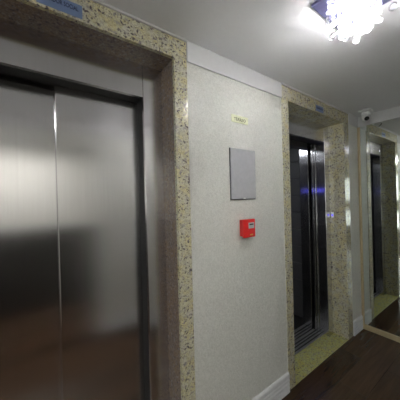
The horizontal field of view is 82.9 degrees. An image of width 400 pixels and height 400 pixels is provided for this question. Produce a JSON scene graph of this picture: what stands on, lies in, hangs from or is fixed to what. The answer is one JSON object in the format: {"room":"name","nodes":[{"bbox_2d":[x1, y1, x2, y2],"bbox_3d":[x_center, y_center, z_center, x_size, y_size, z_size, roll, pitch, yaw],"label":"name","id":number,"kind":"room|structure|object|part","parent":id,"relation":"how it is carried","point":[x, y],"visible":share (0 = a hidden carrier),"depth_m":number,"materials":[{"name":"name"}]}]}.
{"room":"elevator lobby","nodes":[
{"label":"elevator lobby","id":0,"kind":"room"},
{"bbox_2d":[100,0,399,116],"bbox_3d":[0.065,-0.929,-0.152,6.174,0.080,3.210,-2,0,-35],"label":"ceiling","id":1,"kind":"structure","parent":0,"point":[286,42],"depth_m":1.29,"materials":[{"name":"paint"}]},
{"bbox_2d":[311,0,397,43],"bbox_3d":[0.704,-0.815,1.012,0.272,0.186,0.270,-2,0,-35],"label":"crystal chandelier","id":2,"kind":"object","parent":1,"relation":"hanging from","point":[340,14],"visible":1,"depth_m":1.03,"materials":[{"name":"clear glass"}]},
{"bbox_2d":[346,6,349,26],"bbox_3d":[0.681,-0.844,1.041,0.016,0.099,0.016,-2,0,-35],"label":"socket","id":3,"kind":"object","parent":2,"relation":"attached to","point":[347,7],"depth_m":1.04,"materials":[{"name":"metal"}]},
{"bbox_3d":[0.701,-0.901,1.012,0.272,0.014,0.270,-2,0,-35],"label":"mounting plate","id":4,"kind":"part","parent":2,"relation":"part of","materials":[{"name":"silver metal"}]},
{"bbox_2d":[349,0,353,19],"bbox_3d":[0.669,-0.844,1.000,0.016,0.099,0.016,-2,0,-35],"label":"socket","id":5,"kind":"object","parent":2,"relation":"attached to","point":[351,11],"depth_m":1.00,"materials":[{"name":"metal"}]},
{"bbox_2d":[355,6,358,26],"bbox_3d":[0.724,-0.846,1.042,0.016,0.099,0.016,-2,0,-35],"label":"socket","id":6,"kind":"object","parent":2,"relation":"attached to","point":[356,7],"depth_m":1.04,"materials":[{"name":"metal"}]},
{"bbox_2d":[361,0,365,15],"bbox_3d":[0.704,-0.845,0.976,0.016,0.099,0.016,-2,0,-35],"label":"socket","id":7,"kind":"object","parent":2,"relation":"attached to","point":[363,6],"depth_m":0.97,"materials":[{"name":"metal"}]},
{"bbox_2d":[365,0,368,19],"bbox_3d":[0.737,-0.846,1.002,0.016,0.099,0.016,-2,0,-35],"label":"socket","id":8,"kind":"object","parent":2,"relation":"attached to","point":[367,1],"depth_m":1.00,"materials":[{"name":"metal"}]},
{"bbox_2d":[358,108,372,120],"bbox_3d":[1.730,-0.881,2.366,0.100,0.115,0.100,-2,0,-35],"label":"security camera","id":9,"kind":"object","parent":1,"relation":"attached to","point":[365,113],"visible":1,"depth_m":2.34,"materials":[{"name":"white plastic"}]},
{"bbox_2d":[187,62,361,399],"bbox_3d":[0.885,0.325,2.021,2.391,2.480,0.160,-2,0,-35],"label":"wall","id":10,"kind":"structure","parent":0,"point":[240,313],"depth_m":1.47,"materials":[{"name":"paint"}]},
{"bbox_2d":[186,41,281,97],"bbox_3d":[0.278,-0.841,1.512,0.863,0.115,0.009,-2,0,-35],"label":"trim","id":11,"kind":"structure","parent":10,"relation":"attached to","point":[199,56],"depth_m":1.45,"materials":[{"name":"white paint"}]},
{"bbox_2d":[231,114,247,124],"bbox_3d":[0.264,-0.532,1.499,0.151,0.048,0.005,-2,0,-35],"label":"sign","id":12,"kind":"object","parent":10,"relation":"attached to","point":[234,118],"visible":1,"depth_m":1.50,"materials":[{"name":"beige plastic"}]},
{"bbox_2d":[229,148,255,199],"bbox_3d":[0.288,-0.169,1.505,0.232,0.334,0.012,-2,0,-35],"label":"access cover","id":13,"kind":"object","parent":10,"relation":"attached to","point":[241,162],"visible":1,"depth_m":1.49,"materials":[{"name":"white plastic"}]},
{"bbox_2d":[240,219,254,237],"bbox_3d":[0.312,0.185,1.491,0.104,0.119,0.052,-2,0,-35],"label":"fire alarm box","id":14,"kind":"object","parent":10,"relation":"attached to","point":[247,226],"visible":1,"depth_m":1.47,"materials":[{"name":"red plastic"}]},
{"bbox_2d":[252,372,289,399],"bbox_3d":[0.340,1.425,1.514,0.863,0.152,0.014,-2,0,-35],"label":"baseboard","id":15,"kind":"structure","parent":10,"relation":"attached to","point":[280,388],"depth_m":1.67,"materials":[{"name":"white wood"}]},
{"bbox_2d":[281,83,348,113],"bbox_3d":[1.113,-0.916,2.093,1.173,0.011,0.010,-2,0,-35],"label":"trim","id":16,"kind":"structure","parent":10,"relation":"attached to","point":[281,83],"depth_m":2.01,"materials":[{"name":"white paint"}]},
{"bbox_2d":[281,85,352,389],"bbox_3d":[1.085,0.295,2.182,1.173,2.430,0.202,-2,0,-35],"label":"granite surround","id":17,"kind":"object","parent":10,"relation":"attached to","point":[293,102],"visible":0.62,"depth_m":2.38,"materials":[{"name":"beige stone"}]},
{"bbox_2d":[289,114,332,354],"bbox_3d":[1.039,0.330,2.323,1.480,2.361,0.179,-2,0,-35],"label":"door frame","id":18,"kind":"structure","parent":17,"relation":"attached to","point":[315,134],"depth_m":2.47,"materials":[{"name":"metal"}]},
{"bbox_3d":[0.990,1.478,2.358,0.756,0.005,0.026,-2,0,-35],"label":"threshold rail","id":19,"kind":"part","parent":18,"relation":"part of","materials":[{"name":"metal"}]},
{"bbox_3d":[1.010,1.478,2.329,0.756,0.005,0.016,-2,0,-35],"label":"threshold rail","id":20,"kind":"part","parent":18,"relation":"part of","materials":[{"name":"metal"}]},
{"bbox_3d":[1.029,1.478,2.303,0.756,0.005,0.020,-2,0,-35],"label":"threshold rail","id":21,"kind":"part","parent":18,"relation":"part of","materials":[{"name":"metal"}]},
{"bbox_3d":[1.048,1.477,2.275,0.756,0.005,0.022,-2,0,-35],"label":"threshold rail","id":22,"kind":"part","parent":18,"relation":"part of","materials":[{"name":"metal"}]},
{"bbox_3d":[1.450,0.410,2.674,0.408,2.101,0.023,-2,0,-35],"label":"door panel","id":23,"kind":"part","parent":18,"relation":"part of","materials":[{"name":"metal"}]},
{"bbox_3d":[1.465,0.410,2.649,0.408,2.101,0.023,-2,0,-35],"label":"door panel","id":24,"kind":"part","parent":18,"relation":"part of","materials":[{"name":"metal"}]},
{"bbox_2d":[316,105,323,112],"bbox_3d":[1.106,-0.840,2.091,0.135,0.054,0.003,-2,0,-35],"label":"sign","id":25,"kind":"object","parent":17,"relation":"attached to","point":[318,108],"visible":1,"depth_m":2.09,"materials":[{"name":"blue plastic"}]},
{"bbox_3d":[1.106,1.493,2.179,0.972,0.033,0.200,-2,0,-35],"label":"sill","id":26,"kind":"part","parent":17,"relation":"part of","materials":[{"name":"stone"}]},
{"bbox_2d":[348,113,357,126],"bbox_3d":[1.692,-0.880,2.504,0.242,0.115,0.009,-2,0,-35],"label":"trim","id":27,"kind":"structure","parent":10,"relation":"attached to","point":[352,120],"depth_m":2.49,"materials":[{"name":"white paint"}]},
{"bbox_2d":[353,315,362,335],"bbox_3d":[1.748,1.386,2.503,0.230,0.152,0.014,-2,0,-35],"label":"baseboard","id":28,"kind":"structure","parent":10,"relation":"attached to","point":[358,323],"depth_m":2.49,"materials":[{"name":"white wood"}]},
{"bbox_2d":[282,329,399,399],"bbox_3d":[0.234,1.547,-0.295,6.174,0.080,2.850,-2,0,-35],"label":"floor","id":29,"kind":"structure","parent":0,"point":[366,366],"depth_m":1.91,"materials":[{"name":"laminate"}]},
{"bbox_3d":[-1.171,0.250,1.819,6.364,2.820,1.910,-2,0,-35],"label":"wall","id":30,"kind":"structure","parent":0,"visible":0},
{"bbox_2d":[289,139,314,340],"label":"elevator door","id":31,"kind":"structure","parent":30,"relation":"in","point":[300,152],"depth_m":2.66,"materials":[{"name":"metal"}]},
{"bbox_3d":[0.926,1.478,2.445,0.753,0.005,0.030,-2,0,-35],"label":"threshold rail","id":32,"kind":"part","parent":31,"relation":"part of","materials":[{"name":"metal"}]},
{"bbox_3d":[0.967,1.477,2.386,0.753,0.005,0.020,-2,0,-35],"label":"threshold rail","id":33,"kind":"part","parent":31,"relation":"part of","materials":[{"name":"metal"}]},
{"bbox_3d":[2.224,0.249,2.107,0.100,2.400,1.240,-2,0,-35],"label":"wall","id":34,"kind":"structure","parent":0,"visible":0},
{"bbox_2d":[357,117,399,342],"bbox_3d":[2.171,0.309,2.076,0.017,2.284,1.228,-2,0,-35],"label":"wall mirror","id":35,"kind":"object","parent":34,"relation":"attached to","point":[378,144],"visible":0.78,"depth_m":2.42,"materials":[{"name":"clear glass"}]},
{"bbox_3d":[1.825,0.291,2.567,0.013,2.226,0.025,-2,0,-35],"label":"rail","id":36,"kind":"part","parent":35,"relation":"part of","materials":[{"name":"brown wood"}]},
{"bbox_3d":[2.200,1.423,2.077,0.016,0.054,1.228,-2,0,-35],"label":"rail","id":37,"kind":"part","parent":35,"relation":"part of","materials":[{"name":"brown wood"}]},
{"bbox_2d":[358,106,399,126],"bbox_3d":[2.150,-0.891,2.068,0.014,0.115,1.230,-2,0,-35],"label":"trim","id":38,"kind":"structure","parent":34,"relation":"attached to","point":[391,113],"depth_m":2.39,"materials":[{"name":"white paint"}]},
{"bbox_3d":[-2.106,0.408,-0.080,2.645,2.480,0.160,-2,0,-35],"label":"wall","id":39,"kind":"structure","parent":0,"visible":0},
{"bbox_2d":[0,0,195,399],"bbox_3d":[-0.568,0.341,1.021,1.138,2.430,0.202,-2,0,-35],"label":"granite surround","id":40,"kind":"object","parent":39,"relation":"attached to","point":[101,28],"visible":0.99,"depth_m":1.23,"materials":[{"name":"beige stone"}]},
{"bbox_2d":[36,0,81,18],"bbox_3d":[-0.566,-0.794,0.917,0.160,0.056,0.003,-2,0,-35],"label":"sign","id":41,"kind":"object","parent":40,"relation":"attached to","point":[66,6],"visible":1,"depth_m":0.93,"materials":[{"name":"blue plastic"}]},
{"bbox_2d":[0,18,169,399],"bbox_3d":[-0.649,0.377,1.137,1.372,2.361,0.179,-2,0,-35],"label":"elevator","id":42,"kind":"object","parent":40,"relation":"attached to","point":[84,314],"visible":0.99,"depth_m":1.16,"materials":[{"name":"metal"}]},
{"bbox_3d":[-0.843,0.474,1.071,0.382,2.101,0.023,-2,0,-35],"label":"door panel","id":43,"kind":"part","parent":42,"relation":"part of","materials":[{"name":"metal"}]},
{"bbox_3d":[-0.520,0.465,1.255,0.438,2.101,0.023,-2,0,-35],"label":"door panel","id":44,"kind":"part","parent":42,"relation":"part of","materials":[{"name":"metal"}]},
{"bbox_2d":[91,0,186,41],"bbox_3d":[-0.540,-0.870,0.932,1.138,0.011,0.010,-2,0,-35],"label":"trim","id":45,"kind":"structure","parent":39,"relation":"attached to","point":[96,1],"depth_m":1.10,"materials":[{"name":"white paint"}]}
]}

